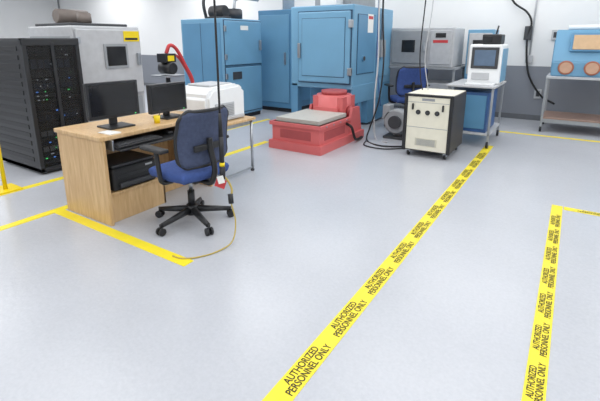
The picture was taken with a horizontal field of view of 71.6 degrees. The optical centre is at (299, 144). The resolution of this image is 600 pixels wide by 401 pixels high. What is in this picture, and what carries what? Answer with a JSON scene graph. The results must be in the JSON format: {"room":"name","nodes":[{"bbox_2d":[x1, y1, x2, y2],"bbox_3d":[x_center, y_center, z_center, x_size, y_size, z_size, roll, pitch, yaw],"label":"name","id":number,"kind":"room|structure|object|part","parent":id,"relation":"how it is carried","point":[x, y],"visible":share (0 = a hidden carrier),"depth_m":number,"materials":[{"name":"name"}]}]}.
{"room":"testing laboratory","nodes":[
{"label":"testing laboratory","id":0,"kind":"room"},
{"bbox_2d":[0,0,54,37],"bbox_3d":[-12.995,-3.092,11.636,0.100,3.300,12.100,9,17,32],"label":"wall","id":1,"kind":"structure","parent":0,"point":[16,16],"depth_m":15.43,"materials":[{"name":"white paint"}]},
{"bbox_2d":[0,85,599,400],"bbox_3d":[-3.969,-0.015,6.391,21.600,0.100,12.300,9,17,32],"label":"floor","id":2,"kind":"structure","parent":0,"point":[87,314],"depth_m":2.71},
{"bbox_2d":[0,148,22,194],"bbox_3d":[-3.043,-0.039,4.158,0.260,1.040,0.240,9,17,32],"label":"barrier post","id":3,"kind":"object","parent":2,"relation":"on","point":[5,188],"visible":1,"depth_m":4.23,"materials":[{"name":"paint"}]},
{"bbox_3d":[-3.043,0.456,4.283,0.260,0.020,0.240,9,17,32],"label":"foot plate","id":4,"kind":"part","parent":3,"relation":"part of","materials":[{"name":"yellow paint"}]},
{"bbox_2d":[0,176,63,195],"bbox_3d":[-3.004,0.496,4.156,0.090,0.003,1.300,9,17,32],"label":"tape","id":5,"kind":"object","parent":2,"relation":"on","point":[58,178],"visible":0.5,"depth_m":4.45,"materials":[{"name":"yellow plastic"}]},
{"bbox_2d":[0,38,87,173],"bbox_3d":[-3.209,-0.518,5.077,1.066,1.520,0.626,9,17,32],"label":"rack","id":6,"kind":"object","parent":2,"relation":"on","point":[41,79],"visible":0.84,"depth_m":4.76,"materials":[{"name":"black metal"}]},
{"bbox_3d":[-2.946,-0.408,4.580,0.060,1.490,0.045,9,17,32],"label":"post","id":7,"kind":"part","parent":6,"relation":"part of","materials":[{"name":"black metal"}]},
{"bbox_3d":[-2.776,-1.144,4.635,0.032,0.070,0.620,9,17,32],"label":"door rail","id":8,"kind":"part","parent":6,"relation":"part of","materials":[{"name":"black metal"}]},
{"bbox_3d":[-2.634,-0.526,5.048,0.060,1.490,0.045,9,17,32],"label":"post","id":9,"kind":"part","parent":6,"relation":"part of","materials":[{"name":"black metal"}]},
{"bbox_2d":[28,9,145,121],"bbox_3d":[-3.043,-0.977,6.077,1.190,1.920,1.010,9,17,32],"label":"chamber","id":10,"kind":"object","parent":2,"relation":"on","point":[108,52],"visible":0.47,"depth_m":5.67,"materials":[{"name":"grey metal"}]},
{"bbox_3d":[-3.352,-0.798,5.714,1.000,1.350,0.010,9,17,32],"label":"panel","id":11,"kind":"part","parent":10,"relation":"part of","materials":[{"name":"grey metal"}]},
{"bbox_3d":[-3.244,-1.822,5.912,0.200,0.200,0.450,9,17,32],"label":"motor","id":12,"kind":"part","parent":10,"relation":"part of","materials":[{"name":"metal"}]},
{"bbox_2d":[35,22,126,26],"bbox_3d":[-3.120,-1.708,5.950,0.900,0.040,0.840,9,17,32],"label":"tray","id":13,"kind":"object","parent":10,"relation":"on","point":[56,23],"depth_m":5.66,"materials":[{"name":"grey plastic"}]},
{"bbox_3d":[-2.964,-1.742,5.715,0.180,0.140,0.180,9,17,32],"label":"motor","id":14,"kind":"part","parent":10,"relation":"part of","materials":[{"name":"beige metal"}]},
{"bbox_3d":[-2.595,-1.135,5.744,0.050,0.890,0.940,9,17,32],"label":"door","id":15,"kind":"part","parent":10,"relation":"part of","materials":[{"name":"grey metal"}]},
{"bbox_3d":[-2.608,-0.396,5.939,0.020,0.540,0.900,9,17,32],"label":"panel","id":16,"kind":"part","parent":10,"relation":"part of","materials":[{"name":"grey metal"}]},
{"bbox_2d":[55,209,192,266],"bbox_3d":[-1.469,0.709,3.315,1.670,0.003,0.090,9,17,32],"label":"tape","id":17,"kind":"object","parent":2,"relation":"on","point":[126,238],"visible":1,"depth_m":3.24,"materials":[{"name":"yellow plastic"}]},
{"bbox_2d":[54,111,212,225],"bbox_3d":[-1.470,0.151,3.979,0.800,0.760,1.220,9,17,32],"label":"computer desk","id":18,"kind":"object","parent":2,"relation":"on","point":[84,151],"visible":0.7,"depth_m":3.58,"materials":[{"name":"brown wood"}]},
{"bbox_3d":[-1.831,0.278,3.546,0.665,0.725,0.030,9,17,32],"label":"panel","id":19,"kind":"part","parent":18,"relation":"part of","materials":[{"name":"brown wood"}]},
{"bbox_2d":[97,130,120,134],"bbox_3d":[-1.560,-0.102,3.411,0.167,0.008,0.112,8,16,27],"label":"paper stack","id":20,"kind":"object","parent":18,"relation":"on","point":[107,132],"visible":1,"depth_m":3.40,"materials":[{"name":"white paper"}]},
{"bbox_2d":[83,79,139,129],"bbox_3d":[-1.617,-0.354,3.618,0.220,0.395,0.470,10,17,35],"label":"computer monitor","id":21,"kind":"object","parent":18,"relation":"on","point":[111,100],"visible":1,"depth_m":3.59,"materials":[{"name":"black plastic"}]},
{"bbox_2d":[107,150,155,190],"bbox_3d":[-1.581,0.219,3.715,0.430,0.225,0.440,9,17,32],"label":"printer","id":22,"kind":"object","parent":18,"relation":"on","point":[129,168],"visible":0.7,"depth_m":3.60,"materials":[{"name":"black plastic"}]},
{"bbox_3d":[-1.594,0.120,3.698,0.380,0.025,0.420,9,17,32],"label":"lid","id":23,"kind":"part","parent":22,"relation":"part of","materials":[{"name":"grey plastic"}]},
{"bbox_2d":[120,174,154,187],"bbox_3d":[-1.413,0.306,3.625,0.030,0.040,0.340,9,17,32],"label":"tray","id":24,"kind":"object","parent":22,"relation":"on","point":[139,178],"depth_m":3.60,"materials":[{"name":"grey plastic"}]},
{"bbox_2d":[111,177,157,196],"bbox_3d":[-1.670,0.323,3.818,0.600,0.025,0.570,9,17,32],"label":"shelf","id":25,"kind":"object","parent":18,"relation":"attached to","point":[134,188],"depth_m":3.63,"materials":[{"name":"brown wood"}]},
{"bbox_3d":[-1.781,0.070,4.166,0.020,0.625,1.120,9,17,32],"label":"modesty panel","id":26,"kind":"part","parent":18,"relation":"part of","materials":[{"name":"brown wood"}]},
{"bbox_2d":[114,134,161,148],"bbox_3d":[-1.401,-0.035,3.530,0.180,0.028,0.440,8,16,30],"label":"keyboard","id":27,"kind":"object","parent":18,"relation":"on","point":[133,141],"visible":0.97,"depth_m":3.49,"materials":[{"name":"black plastic"}]},
{"bbox_2d":[105,126,174,151],"bbox_3d":[-1.452,-0.095,3.718,0.560,0.085,0.755,9,17,32],"label":"tray","id":28,"kind":"object","parent":18,"relation":"on","point":[109,144],"depth_m":3.59,"materials":[{"name":"metal"}]},
{"bbox_2d":[153,110,160,123],"bbox_3d":[-1.309,-0.260,3.805,0.064,0.121,0.060,9,17,32],"label":"cup","id":29,"kind":"object","parent":18,"relation":"on","point":[156,117],"visible":1,"depth_m":3.79,"materials":[{"name":"ceramic"}]},
{"bbox_2d":[146,81,186,119],"bbox_3d":[-1.290,-0.439,4.079,0.220,0.335,0.440,9,17,32],"label":"computer monitor","id":30,"kind":"object","parent":18,"relation":"on","point":[171,96],"visible":0.94,"depth_m":4.04,"materials":[{"name":"black plastic"}]},
{"bbox_2d":[162,130,172,133],"bbox_3d":[-1.228,-0.121,3.860,0.100,0.034,0.060,9,17,32],"label":"computer mouse","id":31,"kind":"object","parent":18,"relation":"on","point":[163,131],"visible":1,"depth_m":3.84,"materials":[{"name":"black plastic"}]},
{"bbox_3d":[-1.315,0.373,4.282,0.020,0.180,0.550,9,17,32],"label":"toe rail","id":32,"kind":"part","parent":18,"relation":"part of","materials":[{"name":"brown wood"}]},
{"bbox_3d":[-1.206,0.042,4.482,0.665,0.725,0.030,9,17,32],"label":"panel","id":33,"kind":"part","parent":18,"relation":"part of","materials":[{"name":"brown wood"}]},
{"bbox_2d":[0,141,267,230],"bbox_3d":[-1.966,0.500,4.141,0.090,0.003,5.400,9,17,32],"label":"tape","id":34,"kind":"object","parent":2,"relation":"on","point":[49,212],"visible":0.33,"depth_m":3.68,"materials":[{"name":"yellow plastic"}]},
{"bbox_2d":[151,43,193,82],"bbox_3d":[-1.883,-0.867,6.623,0.492,1.462,0.755,9,17,32],"label":"pump","id":35,"kind":"object","parent":2,"relation":"on","point":[167,68],"visible":0.62,"depth_m":6.36,"materials":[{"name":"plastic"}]},
{"bbox_2d":[151,74,184,77],"bbox_3d":[-2.045,-1.073,6.437,0.360,0.030,0.360,9,17,32],"label":"tray","id":36,"kind":"object","parent":35,"relation":"on","point":[158,75],"depth_m":6.33,"materials":[{"name":"metal"}]},
{"bbox_2d":[139,104,233,236],"bbox_3d":[-0.912,0.163,3.423,0.686,1.005,0.701,10,18,36],"label":"office chair","id":37,"kind":"object","parent":2,"relation":"on","point":[195,141],"visible":0.92,"depth_m":3.21,"materials":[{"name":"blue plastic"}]},
{"bbox_3d":[-1.050,0.177,3.207,0.058,0.292,0.142,10,18,36],"label":"arm post","id":38,"kind":"part","parent":37,"relation":"part of","materials":[{"name":"black plastic"}]},
{"bbox_3d":[-1.078,0.546,3.575,0.283,0.062,0.062,-3,13,18],"label":"arm","id":39,"kind":"part","parent":37,"relation":"part of","materials":[{"name":"black plastic"}]},
{"bbox_3d":[-1.012,0.592,3.390,0.062,0.062,0.283,10,24,34],"label":"arm","id":40,"kind":"part","parent":37,"relation":"part of","materials":[{"name":"black plastic"}]},
{"bbox_2d":[149,160,228,184],"bbox_3d":[-0.913,0.194,3.434,0.515,0.110,0.538,11,18,36],"label":"seat cushion","id":41,"kind":"object","parent":37,"relation":"on","point":[171,173],"depth_m":3.23,"materials":[{"name":"blue fabric"}]},
{"bbox_3d":[-0.917,0.516,3.693,0.062,0.062,0.283,0,7,-1],"label":"arm","id":42,"kind":"part","parent":37,"relation":"part of","materials":[{"name":"black plastic"}]},
{"bbox_3d":[-0.810,0.591,3.394,0.062,0.062,0.283,-10,25,-36],"label":"arm","id":43,"kind":"part","parent":37,"relation":"part of","materials":[{"name":"black plastic"}]},
{"bbox_3d":[-0.724,-0.061,3.224,0.145,0.473,0.526,10,18,36],"label":"frame","id":44,"kind":"part","parent":37,"relation":"part of","materials":[{"name":"black plastic"}]},
{"bbox_3d":[-0.751,0.544,3.581,0.283,0.062,0.062,3,12,-20],"label":"arm","id":45,"kind":"part","parent":37,"relation":"part of","materials":[{"name":"black plastic"}]},
{"bbox_2d":[181,0,261,115],"bbox_3d":[-1.409,-2.239,8.258,1.140,3.300,1.464,9,17,32],"label":"chamber","id":46,"kind":"object","parent":2,"relation":"on","point":[239,42],"visible":0.84,"depth_m":7.84,"materials":[{"name":"metal"}]},
{"bbox_3d":[-1.831,-1.445,7.851,0.970,1.640,0.012,9,17,32],"label":"panel","id":47,"kind":"part","parent":46,"relation":"part of","materials":[{"name":"blue metal"}]},
{"bbox_3d":[-1.504,-2.457,7.692,0.350,0.240,0.240,9,17,32],"label":"motor","id":48,"kind":"part","parent":46,"relation":"part of","materials":[{"name":"black plastic"}]},
{"bbox_3d":[-1.516,-2.362,7.724,0.420,0.040,0.240,9,17,32],"label":"motor","id":49,"kind":"part","parent":46,"relation":"part of","materials":[{"name":"grey plastic"}]},
{"bbox_3d":[-1.068,-1.937,7.901,0.030,0.790,1.040,9,17,32],"label":"door","id":50,"kind":"part","parent":46,"relation":"part of","materials":[{"name":"blue metal"}]},
{"bbox_3d":[-1.070,-1.092,8.116,0.025,0.865,1.040,9,17,32],"label":"door","id":51,"kind":"part","parent":46,"relation":"part of","materials":[{"name":"blue metal"}]},
{"bbox_2d":[218,116,255,177],"bbox_3d":[-1.019,-0.002,4.831,0.800,0.640,0.640,9,17,32],"label":"side table","id":52,"kind":"object","parent":2,"relation":"on","point":[241,121],"visible":0.29,"depth_m":4.73,"materials":[{"name":"brown wood"}]},
{"bbox_2d":[178,81,244,119],"bbox_3d":[-0.985,-0.494,4.666,0.520,0.395,0.610,9,17,32],"label":"printer","id":53,"kind":"object","parent":52,"relation":"on","point":[200,95],"visible":0.68,"depth_m":4.49,"materials":[{"name":"white plastic"}]},
{"bbox_3d":[-1.003,-0.680,4.637,0.330,0.020,0.360,9,17,32],"label":"output lid","id":54,"kind":"part","parent":53,"relation":"part of","materials":[{"name":"white plastic"}]},
{"bbox_2d":[215,101,234,115],"bbox_3d":[-0.818,-0.385,4.527,0.016,0.150,0.300,9,17,32],"label":"vent","id":55,"kind":"object","parent":53,"relation":"attached to","point":[230,105],"depth_m":4.58,"materials":[{"name":"grey plastic"}]},
{"bbox_3d":[-0.563,-0.005,4.864,0.032,0.590,0.032,9,17,32],"label":"leg","id":56,"kind":"part","parent":52,"relation":"part of","materials":[{"name":"metal"}]},
{"bbox_2d":[229,119,269,129],"bbox_3d":[-1.175,-0.292,7.282,0.080,0.003,2.100,9,17,32],"label":"tape","id":57,"kind":"object","parent":2,"relation":"on","point":[264,119],"visible":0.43,"depth_m":7.79,"materials":[{"name":"yellow plastic"}]},
{"bbox_2d":[258,0,309,111],"bbox_3d":[-0.253,-2.444,9.072,0.870,3.300,1.100,9,17,32],"label":"tall cabinet","id":58,"kind":"object","parent":2,"relation":"on","point":[275,24],"visible":0.54,"depth_m":8.79,"materials":[{"name":"metal"}]},
{"bbox_3d":[-0.538,-1.808,8.796,0.750,1.800,0.020,9,17,32],"label":"door","id":59,"kind":"part","parent":58,"relation":"part of","materials":[{"name":"blue metal"}]},
{"bbox_3d":[0.117,-1.860,9.003,0.020,1.800,0.950,9,17,32],"label":"door","id":60,"kind":"part","parent":58,"relation":"part of","materials":[{"name":"blue metal"}]},
{"bbox_2d":[269,89,363,155],"bbox_3d":[0.335,-0.408,6.233,0.950,0.740,1.420,9,17,32],"label":"shaker","id":61,"kind":"object","parent":2,"relation":"on","point":[332,121],"visible":1,"depth_m":5.91,"materials":[{"name":"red metal"}]},
{"bbox_3d":[0.175,-0.413,6.062,0.700,0.055,0.810,9,17,32],"label":"slip plate","id":62,"kind":"part","parent":61,"relation":"part of","materials":[{"name":"grey metal"}]},
{"bbox_2d":[291,0,392,122],"bbox_3d":[0.824,-2.047,7.538,1.300,3.280,1.790,9,17,32],"label":"chamber","id":63,"kind":"object","parent":2,"relation":"on","point":[334,42],"visible":0.9,"depth_m":7.00,"materials":[{"name":"metal"}]},
{"bbox_3d":[-0.062,-0.751,7.553,0.140,0.760,0.140,9,17,32],"label":"leg","id":64,"kind":"part","parent":63,"relation":"part of","materials":[{"name":"blue metal"}]},
{"bbox_3d":[0.373,-1.610,6.891,0.804,0.934,0.010,9,17,32],"label":"door","id":65,"kind":"part","parent":63,"relation":"part of","materials":[{"name":"blue metal"}]},
{"bbox_3d":[0.390,-1.617,6.917,0.980,1.150,0.050,9,17,32],"label":"door","id":66,"kind":"part","parent":63,"relation":"part of","materials":[{"name":"blue metal"}]},
{"bbox_3d":[0.983,-0.660,7.192,0.100,0.760,0.150,9,17,32],"label":"leg","id":67,"kind":"part","parent":63,"relation":"part of","materials":[{"name":"blue metal"}]},
{"bbox_3d":[1.129,-1.702,7.047,0.020,0.950,0.700,9,17,32],"label":"access panel","id":68,"kind":"part","parent":63,"relation":"part of","materials":[{"name":"blue metal"}]},
{"bbox_3d":[1.561,-1.841,7.701,0.020,1.100,0.690,9,17,32],"label":"panel","id":69,"kind":"part","parent":63,"relation":"part of","materials":[{"name":"blue metal"}]},
{"bbox_2d":[262,146,492,400],"bbox_3d":[1.099,0.642,3.575,0.110,0.004,6.150,9,17,32],"label":"tape","id":70,"kind":"object","parent":2,"relation":"on","point":[288,387],"visible":1,"depth_m":2.41,"materials":[{"name":"yellow plastic"}]},
{"bbox_2d":[284,344,330,395],"bbox_3d":[0.029,1.045,1.971,0.084,0.001,0.360,9,17,32],"label":"print","id":71,"kind":"object","parent":70,"relation":"on","point":[325,344],"depth_m":1.95},
{"bbox_2d":[331,300,366,336],"bbox_3d":[0.268,0.955,2.329,0.084,0.001,0.360,9,17,32],"label":"print","id":72,"kind":"object","parent":70,"relation":"on","point":[362,300],"depth_m":2.31},
{"bbox_2d":[365,267,392,293],"bbox_3d":[0.506,0.864,2.687,0.084,0.001,0.360,9,17,32],"label":"print","id":73,"kind":"object","parent":70,"relation":"on","point":[381,280],"depth_m":2.67},
{"bbox_2d":[391,241,413,262],"bbox_3d":[0.746,0.774,3.045,0.084,0.001,0.360,9,17,32],"label":"print","id":74,"kind":"object","parent":70,"relation":"on","point":[410,241],"depth_m":3.05},
{"bbox_2d":[411,222,429,237],"bbox_3d":[0.985,0.683,3.403,0.084,0.001,0.360,9,17,32],"label":"print","id":75,"kind":"object","parent":70,"relation":"on","point":[421,229],"depth_m":3.39},
{"bbox_2d":[427,204,444,217],"bbox_3d":[1.224,0.593,3.762,0.084,0.001,0.360,9,17,32],"label":"print","id":76,"kind":"object","parent":70,"relation":"on","point":[438,211],"depth_m":3.74},
{"bbox_2d":[441,190,455,201],"bbox_3d":[1.462,0.502,4.120,0.084,0.001,0.360,9,17,32],"label":"print","id":77,"kind":"object","parent":70,"relation":"on","point":[450,196],"depth_m":4.10},
{"bbox_2d":[382,103,403,139],"bbox_3d":[1.579,-0.393,6.623,0.410,0.520,0.540,9,17,32],"label":"cooling blower","id":78,"kind":"object","parent":2,"relation":"on","point":[393,118],"visible":0.69,"depth_m":6.45,"materials":[{"name":"grey metal"}]},
{"bbox_2d":[382,103,393,118],"bbox_3d":[1.392,-0.533,6.565,0.120,0.220,0.180,9,17,32],"label":"outlet","id":79,"kind":"object","parent":78,"relation":"attached to","point":[387,108],"depth_m":6.49,"materials":[{"name":"grey"}]},
{"bbox_2d":[384,66,429,125],"bbox_3d":[1.867,-0.855,7.317,0.742,1.074,0.726,-2,14,-7],"label":"office chair","id":80,"kind":"object","parent":2,"relation":"on","point":[407,78],"visible":0.57,"depth_m":7.01,"materials":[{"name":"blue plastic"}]},
{"bbox_3d":[1.603,-0.878,7.257,0.151,0.308,0.062,-2,14,-7],"label":"arm post","id":81,"kind":"part","parent":80,"relation":"part of","materials":[{"name":"black plastic"}]},
{"bbox_2d":[390,95,404,102],"bbox_3d":[1.869,-0.817,7.329,0.570,0.116,0.545,-2,14,-6],"label":"seat cushion","id":82,"kind":"object","parent":80,"relation":"on","point":[393,98],"depth_m":7.11,"materials":[{"name":"blue fabric"}]},
{"bbox_3d":[1.899,-1.068,7.010,0.556,0.512,0.153,-2,14,-7],"label":"frame","id":83,"kind":"part","parent":80,"relation":"part of","materials":[{"name":"blue fabric"}]},
{"bbox_2d":[388,27,464,107],"bbox_3d":[2.417,-1.384,8.098,1.360,1.720,0.920,9,17,32],"label":"chamber","id":84,"kind":"object","parent":2,"relation":"on","point":[444,49],"visible":0.61,"depth_m":7.62,"materials":[{"name":"grey metal"}]},
{"bbox_2d":[388,102,403,105],"bbox_3d":[2.438,-0.815,8.277,1.280,0.030,0.760,9,17,32],"label":"shelf","id":85,"kind":"object","parent":84,"relation":"attached to","point":[397,104],"depth_m":8.19,"materials":[{"name":"grey metal"}]},
{"bbox_3d":[2.030,-1.820,7.743,0.670,0.600,0.040,9,17,32],"label":"door","id":86,"kind":"part","parent":84,"relation":"part of","materials":[{"name":"grey metal"}]},
{"bbox_3d":[2.514,-1.746,7.451,0.370,0.600,0.020,9,17,32],"label":"control panel","id":87,"kind":"part","parent":84,"relation":"part of","materials":[{"name":"grey metal"}]},
{"bbox_3d":[2.748,-0.862,7.543,0.040,0.980,0.040,9,17,32],"label":"leg","id":88,"kind":"part","parent":84,"relation":"part of","materials":[{"name":"grey metal"}]},
{"bbox_2d":[402,88,466,159],"bbox_3d":[1.824,-0.305,5.641,0.620,0.830,0.790,9,17,32],"label":"base cabinet","id":89,"kind":"object","parent":2,"relation":"on","point":[433,120],"visible":1,"depth_m":5.35,"materials":[{"name":"white metal"}]},
{"bbox_3d":[1.394,-0.311,5.500,0.045,0.750,0.062,9,17,32],"label":"corner post","id":90,"kind":"part","parent":89,"relation":"part of","materials":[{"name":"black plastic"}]},
{"bbox_2d":[414,138,436,147],"bbox_3d":[1.624,-0.030,5.392,0.280,0.100,0.004,9,17,32],"label":"grille","id":91,"kind":"object","parent":89,"relation":"attached to","point":[418,142],"depth_m":5.39,"materials":[{"name":"grey metal"}]},
{"bbox_3d":[1.633,-0.267,5.347,0.530,0.700,0.030,9,17,32],"label":"panel","id":92,"kind":"part","parent":89,"relation":"part of","materials":[{"name":"beige metal"}]},
{"bbox_3d":[1.625,-0.569,5.256,0.160,0.030,0.003,9,17,32],"label":"plate","id":93,"kind":"part","parent":89,"relation":"part of","materials":[{"name":"grey metal"}]},
{"bbox_3d":[1.633,-0.620,5.257,0.620,0.030,0.052,9,17,32],"label":"trim","id":94,"kind":"part","parent":89,"relation":"part of","materials":[{"name":"black plastic"}]},
{"bbox_3d":[1.877,-0.234,5.198,0.045,0.750,0.062,9,17,32],"label":"corner post","id":95,"kind":"part","parent":89,"relation":"part of","materials":[{"name":"black plastic"}]},
{"bbox_2d":[446,79,505,148],"bbox_3d":[2.676,-0.516,6.376,0.660,0.880,1.070,9,17,32],"label":"cart","id":96,"kind":"object","parent":2,"relation":"on","point":[480,106],"visible":0.64,"depth_m":5.96,"materials":[{"name":"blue metal"}]},
{"bbox_2d":[446,79,505,88],"bbox_3d":[2.676,-0.928,6.272,0.660,0.030,1.040,9,17,32],"label":"shelf","id":97,"kind":"object","parent":96,"relation":"attached to","point":[460,83],"depth_m":5.95,"materials":[{"name":"grey metal"}]},
{"bbox_2d":[463,122,499,135],"bbox_3d":[2.676,-0.279,6.436,0.620,0.030,1.000,9,17,32],"label":"shelf","id":98,"kind":"object","parent":96,"relation":"attached to","point":[465,131],"depth_m":6.03,"materials":[{"name":"grey metal"}]},
{"bbox_2d":[465,26,508,85],"bbox_3d":[2.750,-1.322,6.092,0.450,0.822,0.750,9,17,32],"label":"workstation","id":99,"kind":"object","parent":96,"relation":"on","point":[487,65],"visible":1,"depth_m":5.96,"materials":[{"name":"white plastic"}]},
{"bbox_3d":[2.660,-0.416,5.816,0.030,0.760,0.030,9,17,32],"label":"leg","id":100,"kind":"part","parent":96,"relation":"part of","materials":[{"name":"grey metal"}]},
{"bbox_3d":[3.187,-0.615,6.606,0.030,0.760,0.030,9,17,32],"label":"leg","id":101,"kind":"part","parent":96,"relation":"part of","materials":[{"name":"grey metal"}]},
{"bbox_2d":[464,29,498,78],"bbox_3d":[3.337,-1.276,7.751,0.440,1.680,0.530,9,17,32],"label":"tall cabinet","id":102,"kind":"object","parent":2,"relation":"on","point":[474,36],"visible":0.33,"depth_m":7.43,"materials":[{"name":"blue metal"}]},
{"bbox_3d":[3.204,-1.633,7.449,0.380,0.720,0.020,9,17,32],"label":"door","id":103,"kind":"part","parent":102,"relation":"part of","materials":[{"name":"grey metal"}]},
{"bbox_2d":[521,205,562,400],"bbox_3d":[1.275,0.991,2.194,0.087,0.004,4.150,9,17,32],"label":"tape","id":104,"kind":"object","parent":2,"relation":"on","point":[535,382],"visible":1,"depth_m":2.29,"materials":[{"name":"yellow plastic"}]},
{"bbox_2d":[526,363,545,400],"bbox_3d":[1.063,1.069,1.876,0.066,0.001,0.290,9,17,32],"label":"print","id":105,"kind":"object","parent":104,"relation":"on","point":[541,398],"depth_m":1.87},
{"bbox_2d":[532,323,549,356],"bbox_3d":[1.250,0.998,2.157,0.066,0.001,0.290,9,17,32],"label":"print","id":106,"kind":"object","parent":104,"relation":"on","point":[545,328],"depth_m":2.14},
{"bbox_2d":[538,291,552,317],"bbox_3d":[1.438,0.927,2.438,0.066,0.001,0.290,9,17,32],"label":"print","id":107,"kind":"object","parent":104,"relation":"on","point":[547,291],"depth_m":2.44},
{"bbox_2d":[542,266,554,287],"bbox_3d":[1.625,0.856,2.719,0.066,0.001,0.290,9,17,32],"label":"print","id":108,"kind":"object","parent":104,"relation":"on","point":[551,270],"depth_m":2.71},
{"bbox_2d":[545,246,556,263],"bbox_3d":[1.812,0.785,2.999,0.066,0.001,0.290,9,17,32],"label":"print","id":109,"kind":"object","parent":104,"relation":"on","point":[552,257],"depth_m":2.98},
{"bbox_2d":[548,230,558,243],"bbox_3d":[2.000,0.714,3.280,0.066,0.001,0.290,9,17,32],"label":"print","id":110,"kind":"object","parent":104,"relation":"on","point":[556,236],"depth_m":3.27},
{"bbox_2d":[551,215,559,226],"bbox_3d":[2.187,0.643,3.561,0.066,0.001,0.290,9,17,32],"label":"print","id":111,"kind":"object","parent":104,"relation":"on","point":[552,215],"depth_m":3.57},
{"bbox_2d":[500,131,599,141],"bbox_3d":[4.811,-0.006,6.149,3.400,0.003,0.080,9,17,32],"label":"tape","id":112,"kind":"object","parent":2,"relation":"on","point":[500,131],"visible":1,"depth_m":6.66,"materials":[{"name":"yellow plastic"}]},
{"bbox_2d":[539,25,599,130],"bbox_3d":[4.784,-1.073,6.827,1.263,1.740,0.870,9,17,32],"label":"glove box","id":113,"kind":"object","parent":2,"relation":"on","point":[576,52],"visible":1,"depth_m":6.66,"materials":[{"name":"blue metal"}]},
{"bbox_3d":[4.059,-0.706,6.925,0.035,0.820,0.035,9,17,32],"label":"leg","id":114,"kind":"part","parent":113,"relation":"part of","materials":[{"name":"grey metal"}]},
{"bbox_3d":[4.483,-0.866,7.560,0.035,0.820,0.035,9,17,32],"label":"leg","id":115,"kind":"part","parent":113,"relation":"part of","materials":[{"name":"grey metal"}]},
{"bbox_2d":[543,111,599,123],"bbox_3d":[4.787,-0.458,6.984,1.220,0.030,0.780,9,17,32],"label":"shelf","id":116,"kind":"object","parent":113,"relation":"attached to","point":[549,116],"depth_m":6.92,"materials":[{"name":"silver metal"}]},
{"bbox_2d":[564,207,599,215],"bbox_3d":[3.139,0.693,3.375,1.700,0.004,0.080,9,17,32],"label":"tape","id":117,"kind":"object","parent":2,"relation":"on","point":[565,208],"visible":1,"depth_m":3.75,"materials":[{"name":"yellow plastic"}]},
{"bbox_2d":[52,0,599,66],"bbox_3d":[-0.655,-2.916,10.941,21.400,3.300,0.100,9,17,32],"label":"wall","id":118,"kind":"structure","parent":0,"point":[158,22],"depth_m":8.67,"materials":[{"name":"white paint"}]},
{"bbox_2d":[144,82,540,120],"bbox_3d":[-0.680,-1.351,11.277,21.380,0.100,0.022,9,17,32],"label":"baseboard","id":119,"kind":"structure","parent":118,"relation":"attached to","point":[505,115],"depth_m":8.18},
{"bbox_2d":[141,55,599,115],"bbox_3d":[-0.686,-1.848,11.162,21.400,0.920,0.012,9,17,32],"label":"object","id":120,"kind":"structure","parent":118,"relation":"attached to","point":[568,95],"depth_m":7.98,"materials":[{"name":"grey paint"}]},
{"bbox_2d":[525,0,537,62],"bbox_3d":[4.319,-2.627,7.590,0.120,2.220,0.050,9,17,32],"label":"conduit","id":121,"kind":"object","parent":118,"relation":"attached to","point":[530,57],"visible":0.92,"depth_m":7.75,"materials":[{"name":"white plastic"}]},
{"bbox_2d":[512,0,554,104],"bbox_3d":[4.266,-2.262,7.663,1.126,2.966,0.120,9,17,32],"label":"hose","id":122,"kind":"object","parent":118,"relation":"attached to","point":[528,29],"visible":0.96,"depth_m":7.72,"materials":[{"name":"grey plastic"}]},
{"bbox_2d":[534,89,541,98],"bbox_3d":[4.511,-0.972,7.896,0.120,0.180,0.033,9,17,32],"label":"wall outlet","id":123,"kind":"object","parent":118,"relation":"attached to","point":[536,95],"visible":0.77,"depth_m":7.89,"materials":[{"name":"grey plastic"}]},
{"bbox_2d":[551,30,557,39],"bbox_3d":[4.637,-1.999,7.553,0.120,0.180,0.033,9,17,32],"label":"wall outlet","id":124,"kind":"object","parent":118,"relation":"attached to","point":[554,32],"visible":0.65,"depth_m":7.55,"materials":[{"name":"grey plastic"}]},
{"bbox_3d":[-3.969,-3.311,5.559,21.600,0.100,12.300,9,17,32],"label":"ceiling","id":125,"kind":"structure","parent":0,"visible":0},
{"bbox_2d":[172,0,235,258],"bbox_3d":[-0.670,-0.837,2.703,0.246,3.300,0.507,9,17,32],"label":"power cord","id":126,"kind":"object","parent":125,"relation":"hanging from","point":[220,182],"visible":1,"depth_m":3.09,"materials":[{"name":"black plastic"}]},
{"bbox_3d":[-0.591,-1.361,2.778,0.016,2.320,0.016,9,17,32],"label":"drop cord","id":127,"kind":"part","parent":126,"relation":"part of","materials":[{"name":"black rubber"}]},
{"bbox_2d":[218,137,223,162],"bbox_3d":[-0.591,0.035,3.130,0.036,0.200,0.036,9,17,32],"label":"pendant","id":128,"kind":"object","parent":126,"relation":"on","point":[221,143],"depth_m":3.12,"materials":[{"name":"black plastic"}]},
{"bbox_2d":[363,0,401,149],"bbox_3d":[1.285,-1.602,5.795,0.753,3.329,0.730,9,17,32],"label":"cables","id":129,"kind":"object","parent":125,"relation":"hanging from","point":[378,18],"visible":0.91,"depth_m":6.25,"materials":[{"name":"grey plastic"}]},
{"bbox_2d":[419,0,433,89],"bbox_3d":[1.668,-1.940,5.360,0.137,2.462,0.115,9,17,32],"label":"cable","id":130,"kind":"object","parent":125,"relation":"hanging from","point":[425,0],"visible":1,"depth_m":5.51,"materials":[{"name":"grey plastic"}]}
]}

